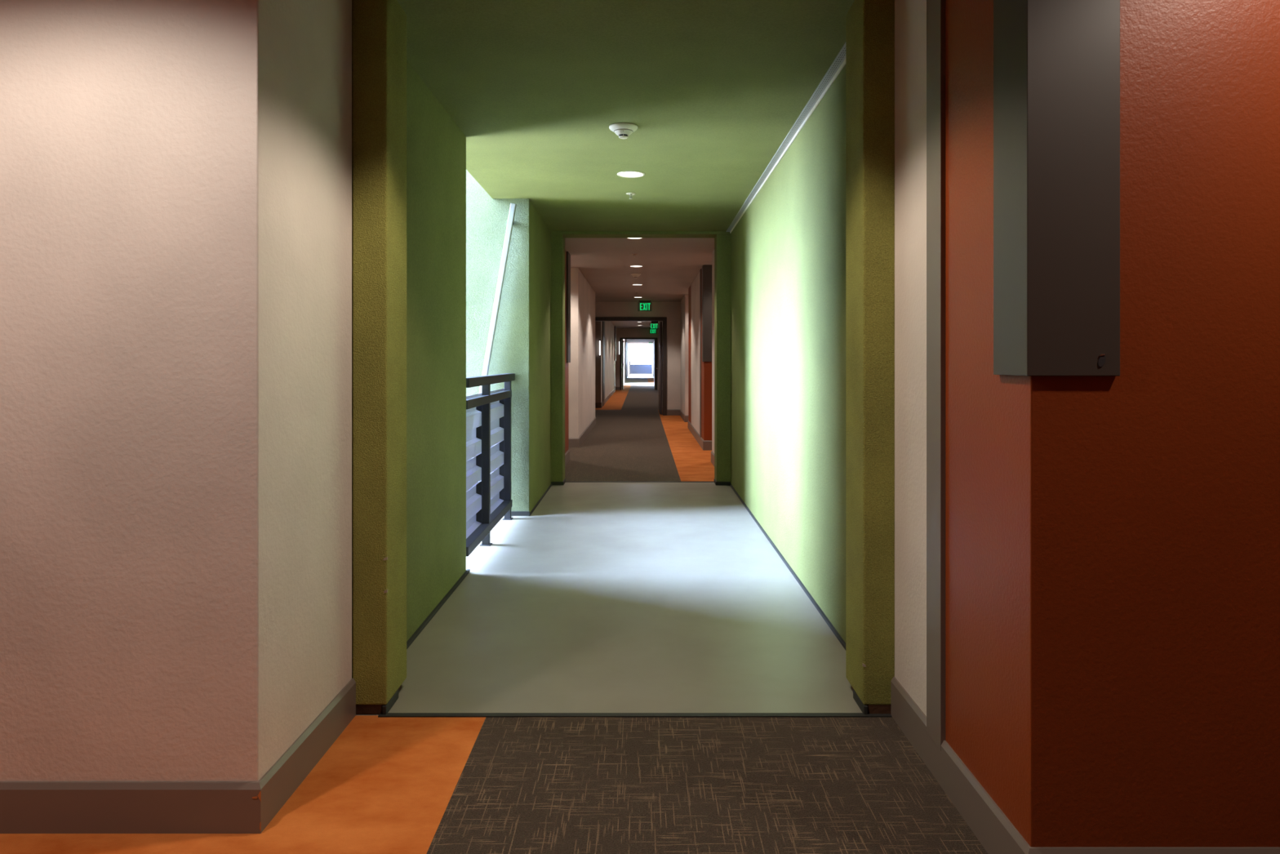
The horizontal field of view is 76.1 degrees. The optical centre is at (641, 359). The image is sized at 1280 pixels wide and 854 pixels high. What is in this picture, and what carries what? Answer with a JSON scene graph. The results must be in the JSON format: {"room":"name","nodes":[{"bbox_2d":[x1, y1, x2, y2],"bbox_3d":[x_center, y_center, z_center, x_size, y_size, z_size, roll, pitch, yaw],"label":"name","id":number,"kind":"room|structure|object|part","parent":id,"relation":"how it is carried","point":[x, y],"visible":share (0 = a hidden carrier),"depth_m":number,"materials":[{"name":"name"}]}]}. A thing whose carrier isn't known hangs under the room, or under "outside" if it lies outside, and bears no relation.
{"room":"apartment building corridor","nodes":[
{"label":"apartment building corridor","id":0,"kind":"room"},
{"bbox_2d":[0,0,351,781],"bbox_3d":[-1.589,-0.033,2.422,1.222,2.465,0.679,0,0,0],"label":"wall","id":1,"kind":"structure","parent":0,"point":[175,175],"depth_m":2.08,"materials":[{"name":"beige paint"}]},
{"bbox_2d":[0,678,355,833],"bbox_3d":[-1.582,1.137,2.414,1.236,0.125,0.690,0,0,0],"label":"baseboard","id":2,"kind":"structure","parent":1,"relation":"attached to","point":[25,806],"depth_m":2.07,"materials":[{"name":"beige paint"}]},
{"bbox_2d":[0,715,485,853],"bbox_3d":[-1.361,1.300,-0.121,1.677,0.200,5.758,0,0,0],"label":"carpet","id":3,"kind":"object","parent":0,"point":[384,785],"visible":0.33,"depth_m":2.19,"materials":[{"name":"orange linoleum"}]},
{"bbox_2d":[352,0,406,704],"bbox_3d":[-0.919,-0.099,2.879,0.120,2.532,0.242,0,0,0],"label":"wall","id":4,"kind":"structure","parent":0,"point":[379,26],"depth_m":2.76,"materials":[{"name":"green paint"}]},
{"bbox_2d":[355,684,401,714],"bbox_3d":[-0.925,1.182,2.876,0.094,0.036,0.228,0,0,0],"label":"trim","id":5,"kind":"structure","parent":4,"relation":"attached to","point":[360,708],"depth_m":2.76,"materials":[{"name":"brown wood"}]},
{"bbox_2d":[382,688,398,714],"bbox_3d":[-0.869,1.184,2.828,0.014,0.032,0.144,0,0,0],"label":"trim","id":6,"kind":"structure","parent":4,"relation":"attached to","point":[385,708],"depth_m":2.81,"materials":[{"name":"black rubber"}]},
{"bbox_2d":[406,568,470,648],"bbox_3d":[-0.981,1.192,3.815,0.018,0.016,1.630,0,0,0],"label":"trim","id":7,"kind":"structure","parent":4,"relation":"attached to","point":[411,640],"depth_m":3.87,"materials":[{"name":"black rubber"}]},
{"bbox_2d":[351,0,466,678],"bbox_3d":[-3.744,-1.000,3.683,5.513,11.600,1.835,0,0,0],"label":"wall","id":8,"kind":"structure","parent":0,"point":[436,146],"depth_m":3.82,"materials":[{"name":"green paint"}]},
{"bbox_2d":[466,169,529,529],"bbox_3d":[-2.333,-1.000,6.311,2.934,11.600,0.027,0,0,0],"label":"wall","id":9,"kind":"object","parent":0,"point":[486,216],"visible":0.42,"depth_m":6.30,"materials":[{"name":"green paint"}]},
{"bbox_2d":[467,203,516,485],"bbox_3d":[-1.172,-0.048,6.262,0.425,2.300,0.064,0,0,0],"label":"diagonal pipe","id":10,"kind":"object","parent":9,"relation":"attached to","point":[513,206],"visible":0.56,"depth_m":6.23,"materials":[{"name":"white metal"}]},
{"bbox_2d":[529,200,551,511],"bbox_3d":[-2.334,-1.000,7.090,2.932,11.600,1.540,0,0,0],"label":"wall","id":11,"kind":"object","parent":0,"point":[540,232],"visible":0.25,"depth_m":6.98,"materials":[{"name":"green paint"}]},
{"bbox_2d":[551,234,564,481],"bbox_3d":[-0.829,-0.013,7.960,0.143,2.387,0.240,0,0,0],"label":"wall","id":12,"kind":"structure","parent":0,"point":[557,241],"depth_m":7.84,"materials":[{"name":"green paint"}]},
{"bbox_2d":[528,484,551,515],"bbox_3d":[-0.865,1.193,7.060,0.015,0.014,1.560,0,0,0],"label":"trim","id":13,"kind":"structure","parent":12,"relation":"attached to","point":[549,486],"depth_m":6.89,"materials":[{"name":"black rubber"}]},
{"bbox_2d":[551,479,565,484],"bbox_3d":[-0.809,1.184,7.928,0.125,0.032,0.205,0,0,0],"label":"trim","id":14,"kind":"structure","parent":12,"relation":"attached to","point":[564,480],"depth_m":7.83,"materials":[{"name":"black rubber"}]},
{"bbox_2d":[564,249,568,453],"bbox_3d":[-1.587,-0.033,8.925,1.425,2.465,1.730,0,0,0],"label":"wall","id":15,"kind":"structure","parent":0,"point":[566,364],"depth_m":9.47,"materials":[{"name":"orange paint"}]},
{"bbox_2d":[564,448,569,466],"bbox_3d":[-1.531,1.135,8.941,1.338,0.130,1.723,0,0,0],"label":"baseboard","id":16,"kind":"structure","parent":15,"relation":"attached to","point":[567,453],"depth_m":9.48,"materials":[{"name":"beige paint"}]},
{"bbox_2d":[566,251,570,362],"bbox_3d":[-0.959,-0.616,9.651,0.212,1.291,0.322,0,0,0],"label":"wall box","id":17,"kind":"object","parent":15,"relation":"attached to","point":[568,255],"visible":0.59,"depth_m":9.54,"materials":[{"name":"grey metal"}]},
{"bbox_2d":[568,267,595,437],"bbox_3d":[-1.585,-0.033,13.295,1.429,2.465,4.150,0,0,0],"label":"wall","id":18,"kind":"structure","parent":0,"point":[582,364],"depth_m":11.70,"materials":[{"name":"beige paint"}]},
{"bbox_2d":[568,417,595,447],"bbox_3d":[-1.529,1.135,13.295,1.342,0.130,4.176,0,0,0],"label":"baseboard","id":19,"kind":"structure","parent":18,"relation":"attached to","point":[573,442],"depth_m":11.68,"materials":[{"name":"beige paint"}]},
{"bbox_2d":[595,320,615,402],"bbox_3d":[-1.656,-0.033,25.878,1.288,2.465,10.855,0,0,0],"label":"wall","id":20,"kind":"structure","parent":0,"point":[609,326],"depth_m":23.47,"materials":[{"name":"beige paint"}]},
{"bbox_2d":[599,339,600,355],"bbox_3d":[-1.045,-0.300,20.431,0.054,0.400,0.035,0,0,0],"label":"wall light","id":21,"kind":"object","parent":20,"relation":"attached to","point":[599,340],"visible":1,"depth_m":20.42,"materials":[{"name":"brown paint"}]},
{"bbox_2d":[602,320,604,406],"bbox_3d":[-1.016,0.050,21.700,0.037,2.300,1.000,0,0,0],"label":"trim","id":22,"kind":"structure","parent":20,"relation":"attached to","point":[603,322],"depth_m":21.48,"materials":[{"name":"brown paint"}]},
{"bbox_2d":[595,387,615,408],"bbox_3d":[-1.603,1.135,25.869,1.193,0.130,10.863,0,0,0],"label":"baseboard","id":23,"kind":"structure","parent":20,"relation":"attached to","point":[597,405],"depth_m":22.68,"materials":[{"name":"beige paint"}]},
{"bbox_2d":[614,325,616,360],"bbox_3d":[-1.092,-0.616,30.865,0.220,1.291,0.930,0,0,0],"label":"wall box","id":24,"kind":"object","parent":20,"relation":"attached to","point":[615,326],"visible":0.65,"depth_m":30.40,"materials":[{"name":"grey metal"}]},
{"bbox_2d":[623,339,625,382],"bbox_3d":[-1.000,-0.033,43.150,0.200,2.465,1.700,0,0,0],"label":"wall","id":25,"kind":"structure","parent":0,"point":[624,340],"depth_m":43.93,"materials":[{"name":"paint"}]},
{"bbox_2d":[396,0,854,328],"bbox_3d":[-0.200,-1.417,20.782,4.800,0.366,36.035,0,0,0],"label":"ceiling","id":26,"kind":"structure","parent":0,"point":[712,90],"depth_m":4.01,"materials":[{"name":"green paint"}]},
{"bbox_2d":[608,122,637,138],"bbox_3d":[-0.098,-1.226,4.400,0.156,0.062,0.156,0,0,0],"label":"smoke detector","id":27,"kind":"object","parent":26,"relation":"attached to","point":[623,130],"visible":1,"depth_m":4.36,"materials":[{"name":"white plastic"}]},
{"bbox_3d":[-0.098,-1.244,4.400,0.156,0.025,0.156,0,0,0],"label":"mounting plate","id":28,"kind":"part","parent":27,"relation":"part of","materials":[{"name":"white plastic"}]},
{"bbox_2d":[617,170,644,177],"bbox_3d":[-0.072,-1.247,5.490,0.188,0.005,0.188,0,0,0],"label":"recessed light","id":29,"kind":"object","parent":26,"relation":"in","point":[628,174],"visible":1,"depth_m":5.48,"materials":[{"name":"white glass"}]},
{"bbox_2d":[626,192,635,199],"bbox_3d":[-0.081,-1.225,6.110,0.072,0.041,0.072,0,0,0],"label":"sprinkler","id":30,"kind":"object","parent":26,"relation":"attached to","point":[628,193],"visible":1,"depth_m":6.11,"materials":[{"name":"white metal"}]},
{"bbox_2d":[626,237,643,239],"bbox_3d":[-0.072,-1.262,8.430,0.188,0.005,0.188,0,0,0],"label":"recessed light","id":31,"kind":"object","parent":26,"relation":"in","point":[626,237],"visible":0.52,"depth_m":8.46,"materials":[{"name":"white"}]},
{"bbox_2d":[630,273,640,278],"bbox_3d":[-0.085,-1.234,12.000,0.156,0.062,0.156,0,0,0],"label":"smoke detector","id":32,"kind":"object","parent":26,"relation":"attached to","point":[635,275],"visible":1,"depth_m":11.96,"materials":[{"name":"white plastic"}]},
{"bbox_2d":[629,265,642,266],"bbox_3d":[-0.072,-1.262,11.000,0.188,0.005,0.188,0,0,0],"label":"recessed light","id":33,"kind":"object","parent":26,"relation":"in","point":[629,265],"visible":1,"depth_m":10.96,"materials":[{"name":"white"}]},
{"bbox_2d":[638,300,650,310],"bbox_3d":[0.068,-1.153,17.450,0.300,0.225,0.050,0,0,0],"label":"exit sign","id":34,"kind":"object","parent":26,"relation":"hanging from","point":[638,300],"visible":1,"depth_m":17.44,"materials":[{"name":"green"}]},
{"bbox_2d":[650,320,658,328],"bbox_3d":[0.415,-1.123,26.000,0.340,0.285,0.050,0,0,0],"label":"exit sign","id":35,"kind":"object","parent":26,"relation":"hanging from","point":[652,322],"visible":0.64,"depth_m":25.99,"materials":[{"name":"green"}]},
{"bbox_2d":[625,340,629,378],"bbox_3d":[-1.120,-0.033,55.475,0.260,2.465,22.950,0,0,0],"label":"wall","id":36,"kind":"structure","parent":0,"point":[628,344],"depth_m":58.33,"materials":[{"name":"beige paint"}]},
{"bbox_2d":[595,301,680,408],"bbox_3d":[-0.775,-0.033,17.790,3.250,2.465,0.140,0,0,0],"label":"wall","id":37,"kind":"structure","parent":0,"point":[670,309],"depth_m":17.72,"materials":[{"name":"beige paint"}]},
{"bbox_2d":[595,316,666,415],"bbox_3d":[-0.443,0.135,17.785,1.975,2.130,0.190,0,0,0],"label":"door frame","id":38,"kind":"structure","parent":37,"relation":"attached to","point":[664,319],"depth_m":17.69,"materials":[{"name":"brown paint"}]},
{"bbox_2d":[656,321,662,414],"bbox_3d":[0.393,0.177,18.324,0.102,2.030,0.880,0,0,-1],"label":"door","id":39,"kind":"structure","parent":37,"relation":"in","point":[660,368],"depth_m":17.89,"materials":[{"name":"paint"}]},
{"bbox_2d":[666,408,679,415],"bbox_3d":[0.691,1.135,17.713,0.302,0.130,0.013,0,0,0],"label":"baseboard","id":40,"kind":"structure","parent":37,"relation":"attached to","point":[669,411],"depth_m":17.71,"materials":[{"name":"grey paint"}]},
{"bbox_2d":[615,328,662,390],"bbox_3d":[-0.725,-0.033,32.775,3.150,2.465,0.150,0,0,0],"label":"wall","id":41,"kind":"structure","parent":0,"point":[620,332],"depth_m":32.70,"materials":[{"name":"beige paint"}]},
{"bbox_2d":[622,339,625,389],"bbox_3d":[-0.733,0.182,33.350,0.115,2.020,0.900,0,0,0],"label":"door","id":42,"kind":"structure","parent":41,"relation":"in","point":[623,340],"depth_m":32.95,"materials":[{"name":"green paint"}]},
{"bbox_2d":[619,337,657,390],"bbox_3d":[-0.120,0.155,32.780,1.500,2.090,0.200,0,0,0],"label":"door frame","id":43,"kind":"structure","parent":41,"relation":"attached to","point":[620,339],"depth_m":32.68,"materials":[{"name":"brown paint"}]},
{"bbox_2d":[653,339,655,389],"bbox_3d":[0.538,0.182,33.350,0.044,2.020,0.900,0,0,0],"label":"door","id":44,"kind":"structure","parent":41,"relation":"in","point":[654,340],"depth_m":33.11,"materials":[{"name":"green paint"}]},
{"bbox_2d":[625,339,653,343],"bbox_3d":[0.000,-1.365,53.750,3.200,0.200,19.500,0,0,0],"label":"ceiling","id":45,"kind":"structure","parent":0,"point":[629,341],"depth_m":56.44,"materials":[{"name":"paint"}]},
{"bbox_2d":[626,374,653,377],"bbox_3d":[0.000,1.300,60.950,3.200,0.200,12.900,0,0,0],"label":"floor","id":46,"kind":"structure","parent":0,"point":[628,375],"depth_m":58.39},
{"bbox_2d":[629,360,652,374],"bbox_3d":[-0.050,0.650,67.000,1.920,1.100,0.100,0,0,0],"label":"balcony railing","id":47,"kind":"object","parent":46,"relation":"on","point":[633,368],"visible":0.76,"depth_m":66.99,"materials":[{"name":"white metal"}]},
{"bbox_3d":[-0.050,0.735,67.000,1.740,0.750,0.030,0,0,0],"label":"panel","id":48,"kind":"part","parent":47,"relation":"part of","materials":[{"name":"blue"}]},
{"bbox_2d":[551,231,730,237],"bbox_3d":[-0.018,-1.304,7.960,1.765,0.193,0.240,0,0,0],"label":"wall","id":49,"kind":"structure","parent":0,"point":[566,233],"depth_m":7.84,"materials":[{"name":"green paint"}]},
{"bbox_2d":[647,377,653,382],"bbox_3d":[0.780,1.300,48.950,0.840,0.200,11.100,0,0,0],"label":"strip","id":50,"kind":"object","parent":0,"point":[650,380],"visible":0.21,"depth_m":48.88,"materials":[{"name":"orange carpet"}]},
{"bbox_2d":[652,342,653,376],"bbox_3d":[1.030,-0.033,55.450,0.340,2.465,22.900,0,0,0],"label":"wall","id":51,"kind":"structure","parent":0,"point":[653,343],"depth_m":59.37,"materials":[{"name":"beige paint"}]},
{"bbox_2d":[355,377,987,853],"bbox_3d":[-0.600,1.325,25.750,3.600,0.250,57.500,0,0,0],"label":"floor","id":52,"kind":"structure","parent":0,"point":[607,597],"depth_m":2.98,"materials":[{"name":"grey concrete"}]},
{"bbox_2d":[466,373,515,556],"bbox_3d":[-1.025,0.651,5.458,0.098,1.098,1.676,0,0,0],"label":"guard railing","id":53,"kind":"object","parent":52,"relation":"on","point":[488,513],"visible":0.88,"depth_m":5.28,"materials":[{"name":"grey metal"}]},
{"bbox_3d":[-1.055,0.640,5.443,0.036,0.851,1.646,0,0,0],"label":"ribbed panel","id":54,"kind":"part","parent":53,"relation":"part of","materials":[{"name":"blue metal"}]},
{"bbox_3d":[-1.010,0.678,5.303,0.047,1.044,0.045,0,0,0],"label":"post","id":55,"kind":"part","parent":53,"relation":"part of","materials":[{"name":"grey metal"}]},
{"bbox_3d":[-1.010,1.197,5.303,0.068,0.006,0.069,0,0,0],"label":"foot plate","id":56,"kind":"part","parent":53,"relation":"part of","materials":[{"name":"grey metal"}]},
{"bbox_3d":[-1.008,0.254,5.408,0.048,0.052,1.576,0,0,0],"label":"rail","id":57,"kind":"part","parent":53,"relation":"part of","materials":[{"name":"grey metal"}]},
{"bbox_3d":[-1.010,1.085,5.408,0.060,0.054,1.576,0,0,0],"label":"rail","id":58,"kind":"part","parent":53,"relation":"part of","materials":[{"name":"grey metal"}]},
{"bbox_3d":[-1.007,0.130,5.458,0.062,0.055,1.676,0,0,0],"label":"rail","id":59,"kind":"part","parent":53,"relation":"part of","materials":[{"name":"grey metal"}]},
{"bbox_3d":[-1.010,0.678,6.162,0.047,1.044,0.045,0,0,0],"label":"post","id":60,"kind":"part","parent":53,"relation":"part of","materials":[{"name":"grey metal"}]},
{"bbox_2d":[511,511,529,515],"bbox_3d":[-0.981,1.183,6.293,0.238,0.034,0.017,0,0,0],"label":"trim","id":61,"kind":"structure","parent":52,"relation":"on","point":[513,513],"depth_m":6.29,"materials":[{"name":"black rubber"}]},
{"bbox_2d":[595,385,631,409],"bbox_3d":[-1.550,1.300,29.250,2.100,0.200,19.100,0,0,0],"label":"strip","id":62,"kind":"object","parent":52,"relation":"on","point":[616,401],"visible":0.14,"depth_m":24.23,"materials":[{"name":"orange carpet"}]},
{"bbox_2d":[377,712,891,717],"bbox_3d":[-0.022,1.198,2.756,1.725,0.005,0.025,0,0,0],"label":"threshold","id":63,"kind":"object","parent":52,"relation":"on","point":[388,714],"visible":1,"depth_m":2.75,"materials":[{"name":"grey metal"}]},
{"bbox_2d":[565,481,714,482],"bbox_3d":[-0.015,1.198,8.036,1.490,0.005,0.032,0,0,0],"label":"threshold","id":64,"kind":"object","parent":52,"relation":"on","point":[566,482],"visible":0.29,"depth_m":8.02,"materials":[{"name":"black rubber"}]},
{"bbox_2d":[657,409,714,481],"bbox_3d":[1.295,1.300,13.870,1.810,0.200,11.660,0,0,0],"label":"strip","id":65,"kind":"object","parent":52,"relation":"on","point":[693,464],"visible":0.14,"depth_m":10.48,"materials":[{"name":"orange carpet"}]},
{"bbox_2d":[680,294,688,415],"bbox_3d":[1.471,-0.033,16.800,1.258,2.465,2.000,0,0,0],"label":"wall","id":66,"kind":"structure","parent":0,"point":[684,302],"depth_m":16.05,"materials":[{"name":"beige paint"}]},
{"bbox_2d":[680,408,688,422],"bbox_3d":[1.464,1.135,16.753,1.271,0.130,1.933,0,0,0],"label":"baseboard","id":67,"kind":"structure","parent":66,"relation":"attached to","point":[685,418],"depth_m":16.11,"materials":[{"name":"beige paint"}]},
{"bbox_2d":[688,284,691,423],"bbox_3d":[1.464,-0.033,14.075,1.271,2.465,0.750,0,0,0],"label":"wall","id":68,"kind":"structure","parent":0,"point":[690,287],"depth_m":13.95,"materials":[{"name":"orange paint"}]},
{"bbox_2d":[691,271,699,434],"bbox_3d":[1.464,-0.033,12.550,1.271,2.465,2.300,0,0,0],"label":"wall","id":69,"kind":"structure","parent":0,"point":[695,284],"depth_m":12.48,"materials":[{"name":"beige paint"}]},
{"bbox_2d":[687,420,711,450],"bbox_3d":[1.458,1.135,12.660,1.284,0.130,3.606,0,0,0],"label":"baseboard","id":70,"kind":"structure","parent":69,"relation":"attached to","point":[706,445],"depth_m":11.26,"materials":[{"name":"beige paint"}]},
{"bbox_2d":[699,268,701,438],"bbox_3d":[0.828,-0.083,11.405,0.025,2.365,0.110,0,0,0],"label":"trim","id":71,"kind":"structure","parent":69,"relation":"attached to","point":[700,268],"depth_m":11.38,"materials":[{"name":"beige paint"}]},
{"bbox_2d":[701,264,711,439],"bbox_3d":[1.464,-0.033,11.135,1.271,2.465,0.530,0,0,0],"label":"wall","id":72,"kind":"structure","parent":0,"point":[706,366],"depth_m":10.87,"materials":[{"name":"paint"}]},
{"bbox_2d":[702,265,711,361],"bbox_3d":[0.906,-0.620,10.941,0.185,1.283,0.178,0,0,0],"label":"wall box","id":73,"kind":"object","parent":72,"relation":"attached to","point":[706,269],"visible":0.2,"depth_m":10.86,"materials":[{"name":"grey metal"}]},
{"bbox_2d":[714,234,730,481],"bbox_3d":[0.792,-0.013,7.960,0.145,2.387,0.240,0,0,0],"label":"wall","id":74,"kind":"structure","parent":0,"point":[722,242],"depth_m":7.84,"materials":[{"name":"green paint"}]},
{"bbox_2d":[711,64,845,642],"bbox_3d":[1.464,-0.200,6.192,1.271,2.800,6.855,0,0,0],"label":"wall","id":75,"kind":"structure","parent":0,"point":[788,248],"depth_m":4.45,"materials":[{"name":"green paint"}]},
{"bbox_2d":[711,450,714,466],"bbox_3d":[1.458,1.135,8.857,1.284,0.130,1.553,0,0,0],"label":"baseboard","id":76,"kind":"structure","parent":75,"relation":"attached to","point":[712,452],"depth_m":9.41,"materials":[{"name":"beige paint"}]},
{"bbox_2d":[714,479,730,484],"bbox_3d":[0.780,1.184,7.928,0.140,0.032,0.205,0,0,0],"label":"trim","id":77,"kind":"structure","parent":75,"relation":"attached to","point":[716,482],"depth_m":7.83,"materials":[{"name":"black rubber"}]},
{"bbox_2d":[726,42,845,233],"bbox_3d":[0.833,-1.240,5.420,0.043,0.050,4.840,0,0,0],"label":"trim","id":78,"kind":"structure","parent":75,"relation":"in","point":[839,62],"depth_m":4.33,"materials":[{"name":"white metal"}]},
{"bbox_2d":[729,484,845,649],"bbox_3d":[0.850,1.193,5.420,0.015,0.014,4.840,0,0,0],"label":"trim","id":79,"kind":"structure","parent":75,"relation":"attached to","point":[837,634],"depth_m":4.40,"materials":[{"name":"black rubber"}]},
{"bbox_2d":[845,0,894,704],"bbox_3d":[0.802,-0.099,2.879,0.111,2.532,0.242,0,0,0],"label":"wall","id":80,"kind":"structure","parent":0,"point":[869,24],"depth_m":2.76,"materials":[{"name":"green paint"}]},
{"bbox_2d":[853,689,867,714],"bbox_3d":[0.757,1.184,2.828,0.014,0.032,0.144,0,0,0],"label":"trim","id":81,"kind":"structure","parent":80,"relation":"attached to","point":[864,708],"depth_m":2.80,"materials":[{"name":"black rubber"}]},
{"bbox_2d":[851,686,890,713],"bbox_3d":[0.808,1.182,2.876,0.084,0.036,0.228,0,0,0],"label":"trim","id":82,"kind":"structure","parent":80,"relation":"attached to","point":[872,708],"depth_m":2.76,"materials":[{"name":"brown wood"}]},
{"bbox_2d":[894,0,926,715],"bbox_3d":[1.528,-0.033,2.558,1.345,2.465,0.407,0,0,0],"label":"wall","id":83,"kind":"structure","parent":0,"point":[910,15],"depth_m":2.60,"materials":[{"name":"beige paint"}]},
{"bbox_2d":[945,0,1279,847],"bbox_3d":[1.528,-0.033,2.075,1.345,2.465,0.560,0,0,0],"label":"wall","id":84,"kind":"structure","parent":0,"point":[1113,543],"depth_m":1.79,"materials":[{"name":"orange paint"}]},
{"bbox_2d":[926,0,945,751],"bbox_3d":[0.853,-0.083,2.355,0.024,2.365,0.114,0,0,0],"label":"trim","id":85,"kind":"structure","parent":84,"relation":"attached to","point":[935,9],"depth_m":2.33,"materials":[{"name":"beige paint"}]},
{"bbox_2d":[993,0,1119,376],"bbox_3d":[0.942,-0.613,1.864,0.203,1.296,0.176,0,0,0],"label":"wall box","id":86,"kind":"object","parent":84,"relation":"attached to","point":[1056,63],"visible":1,"depth_m":1.78,"materials":[{"name":"grey metal"}]},
{"bbox_2d":[890,676,1279,853],"bbox_3d":[1.521,1.135,2.271,1.358,0.130,0.977,0,0,0],"label":"baseboard","id":87,"kind":"structure","parent":84,"relation":"attached to","point":[988,822],"depth_m":2.08,"materials":[{"name":"beige paint"}]}
]}

